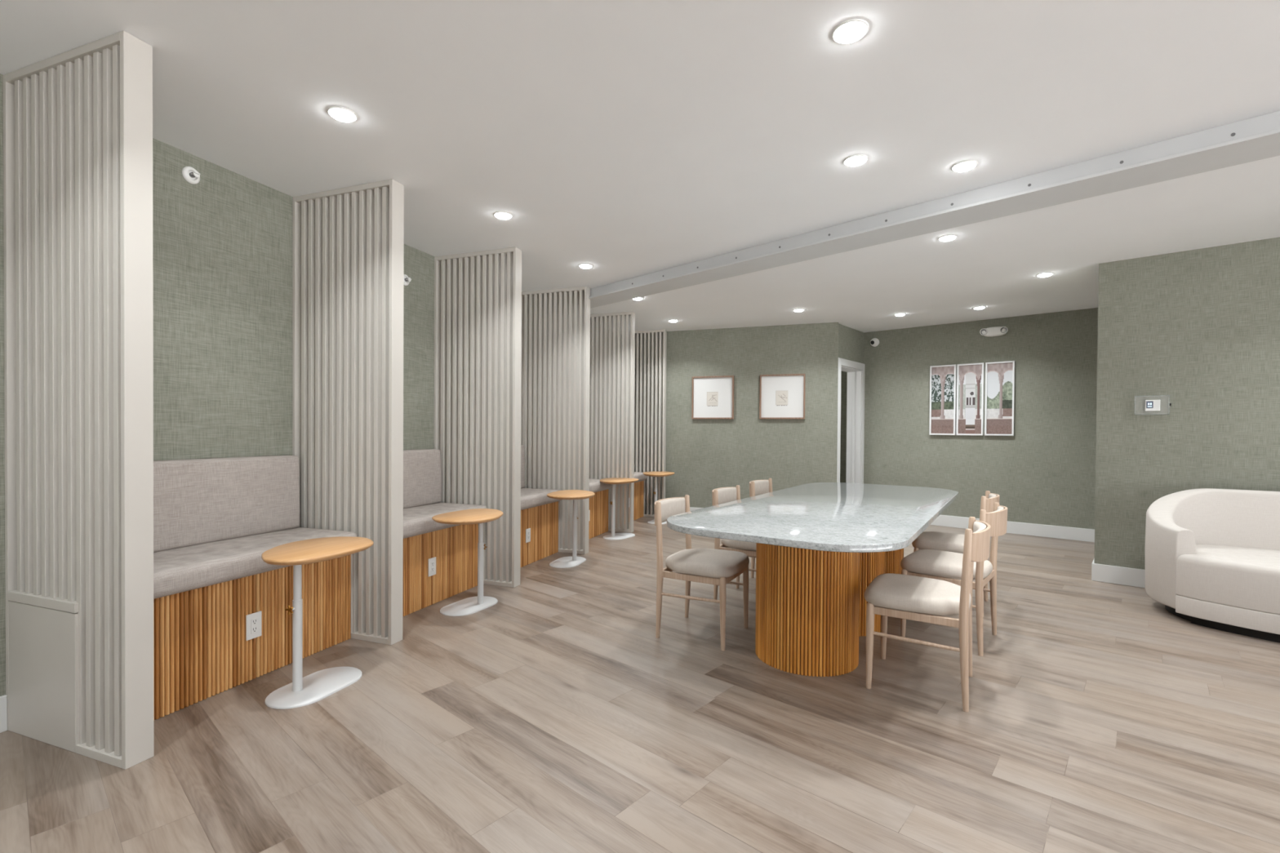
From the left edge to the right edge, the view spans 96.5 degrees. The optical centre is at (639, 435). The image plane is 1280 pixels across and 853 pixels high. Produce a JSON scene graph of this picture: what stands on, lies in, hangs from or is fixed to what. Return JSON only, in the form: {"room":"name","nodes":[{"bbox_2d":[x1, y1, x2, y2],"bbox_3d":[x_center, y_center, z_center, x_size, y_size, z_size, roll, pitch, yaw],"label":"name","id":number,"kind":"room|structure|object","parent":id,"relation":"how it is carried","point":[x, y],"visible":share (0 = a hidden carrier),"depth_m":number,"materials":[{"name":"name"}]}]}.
{"room":"common room","nodes":[
{"label":"common room","id":0,"kind":"room"},
{"bbox_2d":[0,73,613,696],"bbox_3d":[-2.068,-0.134,3.601,0.142,2.565,10.150,1,1,20],"label":"wall","id":1,"kind":"structure","parent":0,"point":[223,242],"depth_m":3.02,"materials":[{"name":"green paint"}]},
{"bbox_2d":[0,694,7,733],"bbox_3d":[-3.117,1.103,0.534,0.015,0.140,3.650,1,1,20],"label":"baseboard","id":2,"kind":"structure","parent":1,"relation":"attached to","point":[3,699],"depth_m":2.23,"materials":[{"name":"white paint"}]},
{"bbox_2d":[182,166,199,184],"bbox_3d":[-2.227,-1.304,2.855,0.050,0.082,0.082,1,1,20],"label":"sprinkler","id":3,"kind":"object","parent":1,"relation":"attached to","point":[189,174],"visible":1,"depth_m":2.85,"materials":[{"name":"white plastic"}]},
{"bbox_2d":[403,274,411,285],"bbox_3d":[-1.724,-1.155,4.239,0.050,0.082,0.082,1,1,20],"label":"sprinkler","id":4,"kind":"object","parent":1,"relation":"attached to","point":[406,280],"visible":0.93,"depth_m":4.24,"materials":[{"name":"white plastic"}]},
{"bbox_2d":[0,0,1279,332],"bbox_3d":[1.471,-1.422,1.630,15.000,0.100,15.600,1,1,42],"label":"ceiling","id":5,"kind":"structure","parent":0,"point":[625,140],"depth_m":2.50,"materials":[{"name":"white paint"}]},
{"bbox_2d":[326,106,357,122],"bbox_3d":[-1.295,-1.391,2.486,0.120,0.018,0.120,0,1,0],"label":"recessed light","id":6,"kind":"object","parent":5,"relation":"in","point":[338,113],"visible":1,"depth_m":2.46,"materials":[{"name":"white plastic"}]},
{"bbox_2d":[493,211,512,219],"bbox_3d":[-0.875,-1.400,3.650,0.120,0.018,0.120,0,1,0],"label":"recessed light","id":7,"kind":"object","parent":5,"relation":"in","point":[500,215],"visible":1,"depth_m":3.62,"materials":[{"name":"white plastic"}]},
{"bbox_2d":[578,263,592,268],"bbox_3d":[-0.453,-1.409,4.767,0.120,0.018,0.120,0,1,0],"label":"recessed light","id":8,"kind":"object","parent":5,"relation":"in","point":[581,265],"visible":1,"depth_m":4.74,"materials":[{"name":"white plastic"}]},
{"bbox_2d":[632,297,643,300],"bbox_3d":[-0.026,-1.418,5.932,0.120,0.018,0.120,0,1,0],"label":"recessed light","id":9,"kind":"object","parent":5,"relation":"in","point":[638,298],"visible":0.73,"depth_m":5.91,"materials":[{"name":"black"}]},
{"bbox_2d":[793,308,804,311],"bbox_3d":[1.795,-1.411,6.461,0.120,0.018,0.120,0,1,0],"label":"recessed light","id":10,"kind":"object","parent":5,"relation":"in","point":[797,309],"visible":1,"depth_m":6.43,"materials":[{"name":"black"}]},
{"bbox_2d":[831,18,869,44],"bbox_3d":[0.717,-1.371,1.951,0.120,0.018,0.120,0,1,0],"label":"recessed light","id":11,"kind":"object","parent":5,"relation":"in","point":[850,33],"visible":1,"depth_m":1.93,"materials":[{"name":"white plastic"}]},
{"bbox_2d":[843,154,868,166],"bbox_3d":[1.085,-1.379,2.877,0.120,0.018,0.120,0,1,0],"label":"recessed light","id":12,"kind":"object","parent":5,"relation":"in","point":[852,161],"visible":1,"depth_m":2.85,"materials":[{"name":"white plastic"}]},
{"bbox_2d":[894,313,905,316],"bbox_3d":[3.033,-1.404,6.665,0.120,0.018,0.120,0,1,0],"label":"recessed light","id":13,"kind":"object","parent":5,"relation":"in","point":[896,314],"visible":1,"depth_m":6.63,"materials":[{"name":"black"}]},
{"bbox_2d":[588,111,1279,308],"bbox_3d":[2.073,-1.330,3.181,8.100,0.106,0.299,1,1,45],"label":"beam","id":14,"kind":"structure","parent":5,"relation":"attached to","point":[1256,138],"depth_m":3.17,"materials":[{"name":"paint"}]},
{"bbox_2d":[937,234,957,241],"bbox_3d":[2.162,-1.383,4.016,0.120,0.018,0.120,0,1,0],"label":"recessed light","id":15,"kind":"object","parent":5,"relation":"in","point":[951,237],"visible":1,"depth_m":3.99,"materials":[{"name":"white plastic"}]},
{"bbox_2d":[951,160,977,172],"bbox_3d":[1.663,-1.375,2.930,0.120,0.018,0.120,0,1,0],"label":"recessed light","id":16,"kind":"object","parent":5,"relation":"in","point":[964,166],"visible":1,"depth_m":2.91,"materials":[{"name":"white plastic"}]},
{"bbox_2d":[973,306,985,309],"bbox_3d":[3.723,-1.396,6.268,0.120,0.018,0.120,0,1,0],"label":"recessed light","id":17,"kind":"object","parent":5,"relation":"in","point":[979,307],"visible":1,"depth_m":6.24,"materials":[{"name":"white"}]},
{"bbox_2d":[1036,272,1053,277],"bbox_3d":[3.498,-1.383,4.936,0.120,0.018,0.120,0,1,0],"label":"recessed light","id":18,"kind":"object","parent":5,"relation":"in","point":[1044,274],"visible":1,"depth_m":4.91,"materials":[{"name":"white plastic"}]},
{"bbox_2d":[0,516,1279,852],"bbox_3d":[1.099,1.237,1.950,15.918,0.100,15.633,1,1,42],"label":"floor","id":19,"kind":"structure","parent":0,"point":[553,716],"depth_m":2.20,"materials":[{"name":"brown wood"}]},
{"bbox_2d":[3,30,154,769],"bbox_3d":[-2.124,-0.119,2.151,0.747,2.564,0.092,1,1,20],"label":"wall","id":20,"kind":"structure","parent":19,"relation":"on","point":[77,122],"depth_m":2.09,"materials":[{"name":"white paint"}]},
{"bbox_2d":[153,455,357,719],"bbox_3d":[-2.024,0.639,2.778,0.523,1.037,1.145,1,1,20],"label":"bench","id":21,"kind":"object","parent":19,"relation":"on","point":[215,519],"visible":0.57,"depth_m":2.75,"materials":[{"name":"brown wood"}]},
{"bbox_2d":[153,455,300,552],"bbox_3d":[-2.220,0.331,2.834,0.106,0.425,1.111,1,1,20],"label":"cushion","id":22,"kind":"object","parent":21,"relation":"on","point":[197,502],"depth_m":2.92,"materials":[{"name":"beige fabric"}]},
{"bbox_2d":[245,610,262,640],"bbox_3d":[-1.830,0.902,2.709,0.009,0.120,0.074,1,1,20],"label":"power outlet","id":23,"kind":"object","parent":21,"relation":"attached to","point":[254,620],"visible":1,"depth_m":2.71,"materials":[{"name":"white plastic"}]},
{"bbox_2d":[251,617,257,633],"bbox_3d":[-1.827,0.902,2.708,0.002,0.068,0.033,1,1,20],"label":"receptacle","id":24,"kind":"object","parent":23,"relation":"attached to","point":[254,620],"depth_m":2.71,"materials":[{"name":"white plastic"}]},
{"bbox_2d":[153,527,357,599],"bbox_3d":[-2.022,0.596,2.777,0.521,0.113,1.139,1,1,20],"label":"seat cushion","id":25,"kind":"object","parent":21,"relation":"on","point":[181,569],"depth_m":2.62,"materials":[{"name":"beige fabric"}]},
{"bbox_2d":[261,536,373,709],"bbox_3d":[-1.541,0.845,2.715,0.417,0.633,0.542,1,1,20],"label":"side table","id":26,"kind":"object","parent":19,"relation":"on","point":[312,688],"visible":1,"depth_m":2.58,"materials":[{"name":"brown wood"}]},
{"bbox_2d":[292,178,404,644],"bbox_3d":[-1.701,-0.128,3.311,0.747,2.564,0.092,1,1,20],"label":"wall","id":27,"kind":"structure","parent":19,"relation":"on","point":[348,257],"depth_m":3.25,"materials":[{"name":"white paint"}]},
{"bbox_2d":[402,448,487,617],"bbox_3d":[-1.601,0.630,3.938,0.523,1.037,1.145,1,1,20],"label":"bench","id":28,"kind":"object","parent":19,"relation":"on","point":[454,547],"visible":0.41,"depth_m":4.07,"materials":[{"name":"brown wood"}]},
{"bbox_2d":[403,448,441,508],"bbox_3d":[-1.797,0.322,3.994,0.106,0.425,1.111,1,1,20],"label":"cushion","id":29,"kind":"object","parent":28,"relation":"on","point":[422,483],"depth_m":4.29,"materials":[{"name":"beige fabric"}]},
{"bbox_2d":[427,556,435,576],"bbox_3d":[-1.407,0.889,3.869,0.009,0.120,0.074,1,1,20],"label":"power outlet","id":30,"kind":"object","parent":28,"relation":"attached to","point":[431,562],"visible":1,"depth_m":3.86,"materials":[{"name":"white plastic"}]},
{"bbox_2d":[431,561,434,572],"bbox_3d":[-1.404,0.889,3.868,0.002,0.068,0.033,1,1,20],"label":"receptacle","id":31,"kind":"object","parent":30,"relation":"attached to","point":[432,565],"depth_m":3.87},
{"bbox_2d":[403,502,487,538],"bbox_3d":[-1.599,0.587,3.937,0.521,0.113,1.139,1,1,20],"label":"seat cushion","id":32,"kind":"object","parent":28,"relation":"on","point":[418,522],"depth_m":3.89,"materials":[{"name":"beige fabric"}]},
{"bbox_2d":[431,508,503,616],"bbox_3d":[-1.110,0.837,3.774,0.417,0.633,0.542,1,1,25],"label":"side table","id":33,"kind":"object","parent":19,"relation":"on","point":[472,605],"visible":1,"depth_m":3.83,"materials":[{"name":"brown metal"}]},
{"bbox_2d":[434,247,521,587],"bbox_3d":[-1.278,-0.137,4.471,0.747,2.564,0.092,1,1,20],"label":"wall","id":34,"kind":"structure","parent":19,"relation":"on","point":[477,295],"depth_m":4.42,"materials":[{"name":"white paint"}]},
{"bbox_2d":[520,445,561,567],"bbox_3d":[-1.178,0.621,5.097,0.523,1.037,1.145,1,1,20],"label":"bench","id":35,"kind":"object","parent":19,"relation":"on","point":[539,512],"visible":0.28,"depth_m":5.23,"materials":[{"name":"brown wood"}]},
{"bbox_2d":[520,445,524,488],"bbox_3d":[-1.374,0.313,5.154,0.106,0.425,1.111,1,1,20],"label":"cushion","id":36,"kind":"object","parent":35,"relation":"on","point":[522,462],"depth_m":5.62,"materials":[{"name":"beige fabric"}]},
{"bbox_2d":[525,528,530,542],"bbox_3d":[-0.984,0.880,5.029,0.009,0.120,0.074,1,1,20],"label":"power outlet","id":37,"kind":"object","parent":35,"relation":"attached to","point":[527,531],"visible":1,"depth_m":5.02,"materials":[{"name":"white plastic"}]},
{"bbox_2d":[520,488,561,510],"bbox_3d":[-1.176,0.578,5.097,0.521,0.113,1.139,1,1,20],"label":"seat cushion","id":38,"kind":"object","parent":35,"relation":"on","point":[531,499],"depth_m":5.15,"materials":[{"name":"beige fabric"}]},
{"bbox_2d":[520,286,590,554],"bbox_3d":[-0.855,-0.146,5.631,0.747,2.564,0.092,1,1,20],"label":"wall","id":39,"kind":"structure","parent":19,"relation":"on","point":[556,322],"depth_m":5.59,"materials":[{"name":"white paint"}]},
{"bbox_2d":[546,489,595,568],"bbox_3d":[-0.596,0.827,5.069,0.417,0.633,0.542,1,1,16],"label":"side table","id":40,"kind":"object","parent":19,"relation":"on","point":[574,561],"visible":1,"depth_m":5.12,"materials":[{"name":"brown metal"}]},
{"bbox_2d":[588,479,612,538],"bbox_3d":[-0.754,0.612,6.257,0.523,1.037,1.145,1,1,20],"label":"bench","id":41,"kind":"object","parent":19,"relation":"on","point":[598,504],"visible":0.12,"depth_m":6.44,"materials":[{"name":"brown wood"}]},
{"bbox_2d":[589,479,612,493],"bbox_3d":[-0.753,0.569,6.256,0.521,0.113,1.139,1,1,20],"label":"seat cushion","id":42,"kind":"object","parent":41,"relation":"on","point":[596,486],"depth_m":6.38,"materials":[{"name":"beige fabric"}]},
{"bbox_2d":[589,311,635,533],"bbox_3d":[-0.432,-0.155,6.790,0.747,2.564,0.092,1,1,20],"label":"wall","id":43,"kind":"structure","parent":19,"relation":"on","point":[601,359],"depth_m":6.72,"materials":[{"name":"white paint"}]},
{"bbox_2d":[600,477,638,540],"bbox_3d":[-0.257,0.815,6.485,0.417,0.633,0.542,1,1,34],"label":"side table","id":44,"kind":"object","parent":19,"relation":"on","point":[613,481],"visible":1,"depth_m":6.35,"materials":[{"name":"brown metal"}]},
{"bbox_2d":[603,441,647,528],"bbox_3d":[-0.332,0.603,7.417,0.523,1.037,1.145,1,1,20],"label":"bench","id":45,"kind":"object","parent":19,"relation":"on","point":[638,495],"visible":0.12,"depth_m":7.64,"materials":[{"name":"brown wood"}]},
{"bbox_2d":[603,441,608,473],"bbox_3d":[-0.528,0.295,7.474,0.106,0.425,1.111,1,1,20],"label":"cushion","id":46,"kind":"object","parent":45,"relation":"on","point":[603,442],"depth_m":7.60,"materials":[{"name":"beige fabric"}]},
{"bbox_2d":[607,471,647,484],"bbox_3d":[-0.330,0.560,7.416,0.521,0.113,1.139,1,1,20],"label":"seat cushion","id":47,"kind":"object","parent":45,"relation":"on","point":[641,477],"depth_m":7.61,"materials":[{"name":"beige fabric"}]},
{"bbox_2d":[616,329,666,517],"bbox_3d":[-0.009,-0.164,7.950,0.747,2.564,0.092,1,1,20],"label":"wall","id":48,"kind":"structure","parent":19,"relation":"on","point":[663,333],"depth_m":7.88,"materials":[{"name":"white paint"}]},
{"bbox_2d":[643,471,674,524],"bbox_3d":[0.228,0.808,7.530,0.417,0.633,0.542,1,1,26],"label":"side table","id":49,"kind":"object","parent":19,"relation":"on","point":[654,473],"visible":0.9,"depth_m":7.38,"materials":[{"name":"brown wood"}]},
{"bbox_2d":[653,494,749,650],"bbox_3d":[0.359,0.776,3.397,0.516,0.784,0.457,1,1,28],"label":"dining chair","id":50,"kind":"object","parent":19,"relation":"on","point":[719,567],"visible":0.97,"depth_m":3.28,"materials":[{"name":"brown wood"}]},
{"bbox_2d":[658,497,685,522],"bbox_3d":[0.175,0.460,3.494,0.056,0.131,0.382,1,1,28],"label":"cushion","id":51,"kind":"object","parent":50,"relation":"on","point":[669,507],"depth_m":3.53,"materials":[{"name":"beige fabric"}]},
{"bbox_2d":[665,548,749,577],"bbox_3d":[0.392,0.740,3.379,0.444,0.080,0.460,1,1,28],"label":"seat cushion","id":52,"kind":"object","parent":50,"relation":"on","point":[689,562],"depth_m":3.24,"materials":[{"name":"beige fabric"}]},
{"bbox_2d":[711,484,755,599],"bbox_3d":[0.787,0.772,4.071,0.516,0.784,0.457,1,1,31],"label":"dining chair","id":53,"kind":"object","parent":19,"relation":"on","point":[720,495],"visible":0.3,"depth_m":3.98,"materials":[{"name":"beige fabric"}]},
{"bbox_2d":[716,487,736,504],"bbox_3d":[0.608,0.456,4.178,0.056,0.131,0.382,1,1,31],"label":"cushion","id":54,"kind":"object","parent":53,"relation":"on","point":[725,495],"depth_m":4.22,"materials":[{"name":"beige fabric"}]},
{"bbox_2d":[720,538,755,551],"bbox_3d":[0.819,0.736,4.051,0.444,0.080,0.460,1,1,31],"label":"seat cushion","id":55,"kind":"object","parent":53,"relation":"on","point":[743,545],"depth_m":3.89,"materials":[{"name":"beige fabric"}]},
{"bbox_2d":[749,478,772,577],"bbox_3d":[1.177,0.768,4.726,0.516,0.784,0.457,1,1,32],"label":"dining chair","id":56,"kind":"object","parent":19,"relation":"on","point":[757,487],"visible":0.14,"depth_m":4.84,"materials":[{"name":"beige fabric"}]},
{"bbox_2d":[754,480,768,495],"bbox_3d":[1.000,0.452,4.836,0.056,0.131,0.382,1,1,32],"label":"cushion","id":57,"kind":"object","parent":56,"relation":"on","point":[761,486],"depth_m":4.89,"materials":[{"name":"beige fabric"}]},
{"bbox_2d":[666,482,958,676],"bbox_3d":[1.255,0.794,3.593,1.125,0.755,2.808,1,1,34],"label":"stone table","id":58,"kind":"object","parent":19,"relation":"on","point":[820,546],"visible":0.88,"depth_m":2.84,"materials":[{"name":"grey stone"}]},
{"bbox_2d":[864,516,991,711],"bbox_3d":[1.364,0.790,2.723,0.516,0.784,0.457,1,1,32],"label":"dining chair","id":59,"kind":"object","parent":19,"relation":"on","point":[906,597],"visible":1,"depth_m":2.58,"materials":[{"name":"beige wood"}]},
{"bbox_2d":[864,573,971,615],"bbox_3d":[1.333,0.753,2.742,0.444,0.080,0.460,1,1,32],"label":"seat cushion","id":60,"kind":"object","parent":59,"relation":"on","point":[889,593],"depth_m":2.61,"materials":[{"name":"beige fabric"}]},
{"bbox_2d":[972,521,986,562],"bbox_3d":[1.546,0.478,2.607,0.056,0.131,0.382,1,1,32],"label":"cushion","id":61,"kind":"object","parent":59,"relation":"on","point":[979,528],"depth_m":2.47,"materials":[{"name":"beige fabric"}]},
{"bbox_2d":[900,502,1007,656],"bbox_3d":[1.832,0.787,3.335,0.516,0.784,0.457,1,1,41],"label":"dining chair","id":62,"kind":"object","parent":19,"relation":"on","point":[927,563],"visible":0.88,"depth_m":3.21,"materials":[{"name":"beige wood"}]},
{"bbox_2d":[900,549,992,579],"bbox_3d":[1.804,0.750,3.359,0.444,0.080,0.460,1,1,40],"label":"seat cushion","id":63,"kind":"object","parent":62,"relation":"on","point":[927,563],"depth_m":3.24,"materials":[{"name":"beige fabric"}]},
{"bbox_2d":[991,506,1004,512],"bbox_3d":[1.995,0.475,3.194,0.056,0.131,0.382,1,1,40],"label":"cushion","id":64,"kind":"object","parent":62,"relation":"on","point":[996,508],"depth_m":3.24,"materials":[{"name":"beige fabric"}]},
{"bbox_2d":[911,490,999,617],"bbox_3d":[2.197,0.783,3.983,0.516,0.784,0.457,1,1,34],"label":"dining chair","id":65,"kind":"object","parent":19,"relation":"on","point":[944,541],"visible":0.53,"depth_m":3.88,"materials":[{"name":"beige fabric"}]},
{"bbox_2d":[911,531,964,553],"bbox_3d":[2.167,0.746,4.004,0.444,0.080,0.460,1,1,34],"label":"seat cushion","id":66,"kind":"object","parent":65,"relation":"on","point":[944,541],"depth_m":3.89,"materials":[{"name":"beige fabric"}]},
{"bbox_2d":[988,493,996,497],"bbox_3d":[2.374,0.471,3.860,0.056,0.131,0.382,1,1,34],"label":"cushion","id":67,"kind":"object","parent":65,"relation":"on","point":[990,495],"depth_m":3.92,"materials":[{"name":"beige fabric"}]},
{"bbox_2d":[1144,488,1279,642],"bbox_3d":[4.168,0.786,3.398,1.752,0.815,0.989,1,1,42],"label":"curved sofa","id":68,"kind":"object","parent":19,"relation":"on","point":[1212,556],"visible":1,"depth_m":3.68,"materials":[{"name":"beige fabric"}]},
{"bbox_2d":[1175,544,1279,614],"bbox_3d":[4.133,0.890,3.361,1.538,0.265,0.875,1,1,42],"label":"seat cushion","id":69,"kind":"object","parent":68,"relation":"on","point":[1242,578],"depth_m":3.46,"materials":[{"name":"beige fabric"}]},
{"bbox_2d":[620,322,838,507],"bbox_3d":[1.037,-0.156,7.768,3.118,2.565,0.120,1,1,20],"label":"wall","id":70,"kind":"structure","parent":0,"point":[704,455],"depth_m":7.57,"materials":[{"name":"green paint"}]},
{"bbox_2d":[645,505,703,513],"bbox_3d":[1.098,1.058,7.683,2.820,0.140,0.016,1,1,20],"label":"baseboard","id":71,"kind":"structure","parent":70,"relation":"attached to","point":[691,508],"depth_m":7.82,"materials":[{"name":"white paint"}]},
{"bbox_2d":[691,375,733,418],"bbox_3d":[0.980,-0.511,7.702,0.572,0.578,0.038,1,1,20],"label":"framed sketch","id":72,"kind":"object","parent":70,"relation":"attached to","point":[712,397],"visible":1,"depth_m":7.70,"materials":[{"name":"white paper"}]},
{"bbox_2d":[759,373,805,418],"bbox_3d":[1.838,-0.502,7.389,0.572,0.578,0.038,1,1,20],"label":"framed sketch","id":73,"kind":"object","parent":70,"relation":"attached to","point":[782,396],"visible":1,"depth_m":7.39,"materials":[{"name":"white paper"}]},
{"bbox_2d":[840,370,847,482],"bbox_3d":[3.085,-0.160,9.500,1.700,2.565,0.100,1,1,42],"label":"wall","id":74,"kind":"structure","parent":0,"point":[843,374],"depth_m":9.25,"materials":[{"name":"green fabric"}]},
{"bbox_2d":[838,324,863,465],"bbox_3d":[2.695,-0.143,7.630,0.200,2.565,0.985,1,1,42],"label":"wall","id":75,"kind":"structure","parent":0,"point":[851,341],"depth_m":7.57,"materials":[{"name":"paint"}]},
{"bbox_2d":[836,357,865,483],"bbox_3d":[2.723,0.075,7.652,0.218,2.130,0.914,1,1,42],"label":"door","id":76,"kind":"structure","parent":75,"relation":"attached to","point":[855,377],"depth_m":7.90,"materials":[{"name":"white paint"}]},
{"bbox_2d":[863,307,1097,529],"bbox_3d":[4.093,-0.128,7.126,2.960,2.565,0.120,1,1,42],"label":"wall","id":77,"kind":"structure","parent":0,"point":[1044,473],"depth_m":6.82,"materials":[{"name":"green paint"}]},
{"bbox_2d":[870,337,879,346],"bbox_3d":[3.186,-1.274,7.786,0.116,0.116,0.096,1,1,42],"label":"security camera","id":78,"kind":"object","parent":77,"relation":"attached to","point":[874,342],"visible":1,"depth_m":7.77,"materials":[{"name":"white plastic"}]},
{"bbox_2d":[928,364,956,435],"bbox_3d":[3.840,-0.448,7.247,0.296,0.882,0.034,1,1,42],"label":"framed photograph","id":79,"kind":"object","parent":77,"relation":"attached to","point":[943,379],"visible":1,"depth_m":7.24,"materials":[{"name":"paper"}]},
{"bbox_2d":[955,362,984,435],"bbox_3d":[4.069,-0.444,7.043,0.290,0.882,0.034,1,1,42],"label":"framed photograph","id":80,"kind":"object","parent":77,"relation":"attached to","point":[971,376],"visible":1,"depth_m":7.04,"materials":[{"name":"paper"}]},
{"bbox_2d":[979,326,1008,337],"bbox_3d":[4.242,-1.248,6.848,0.291,0.113,0.092,1,1,42],"label":"emergency light","id":81,"kind":"object","parent":77,"relation":"attached to","point":[995,331],"visible":1,"depth_m":6.83,"materials":[{"name":"white plastic"}]},
{"bbox_2d":[984,360,1015,435],"bbox_3d":[4.303,-0.440,6.836,0.298,0.882,0.034,1,1,42],"label":"framed photograph","id":82,"kind":"object","parent":77,"relation":"attached to","point":[999,414],"visible":1,"depth_m":6.83,"materials":[{"name":"paper"}]},
{"bbox_2d":[930,515,1094,542],"bbox_3d":[4.071,1.085,7.061,2.643,0.140,0.018,1,1,42],"label":"baseboard","id":83,"kind":"structure","parent":77,"relation":"attached to","point":[1012,527],"depth_m":6.60,"materials":[{"name":"white paint"}]},
{"bbox_2d":[1093,236,1279,569],"bbox_3d":[5.080,-0.084,3.475,3.600,2.565,0.120,1,1,42],"label":"wall","id":84,"kind":"structure","parent":0,"point":[1199,328],"depth_m":4.28,"materials":[{"name":"green paint"}]},
{"bbox_2d":[1091,563,1145,587],"bbox_3d":[5.021,1.129,3.442,3.615,0.140,0.015,1,1,42],"label":"baseboard","id":85,"kind":"structure","parent":84,"relation":"attached to","point":[1128,576],"depth_m":4.52,"materials":[{"name":"white paint"}]},
{"bbox_2d":[1145,400,1159,411],"bbox_3d":[3.939,-0.231,4.390,0.086,0.086,0.026,1,1,42],"label":"thermostat","id":86,"kind":"object","parent":84,"relation":"attached to","point":[1150,405],"visible":1,"depth_m":4.38,"materials":[{"name":"white plastic"}]},
{"bbox_2d":[1134,395,1171,414],"bbox_3d":[3.925,-0.232,4.375,0.209,0.144,0.067,1,1,42],"label":"guard","id":87,"kind":"object","parent":84,"relation":"attached to","point":[1170,404],"visible":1,"depth_m":4.35,"materials":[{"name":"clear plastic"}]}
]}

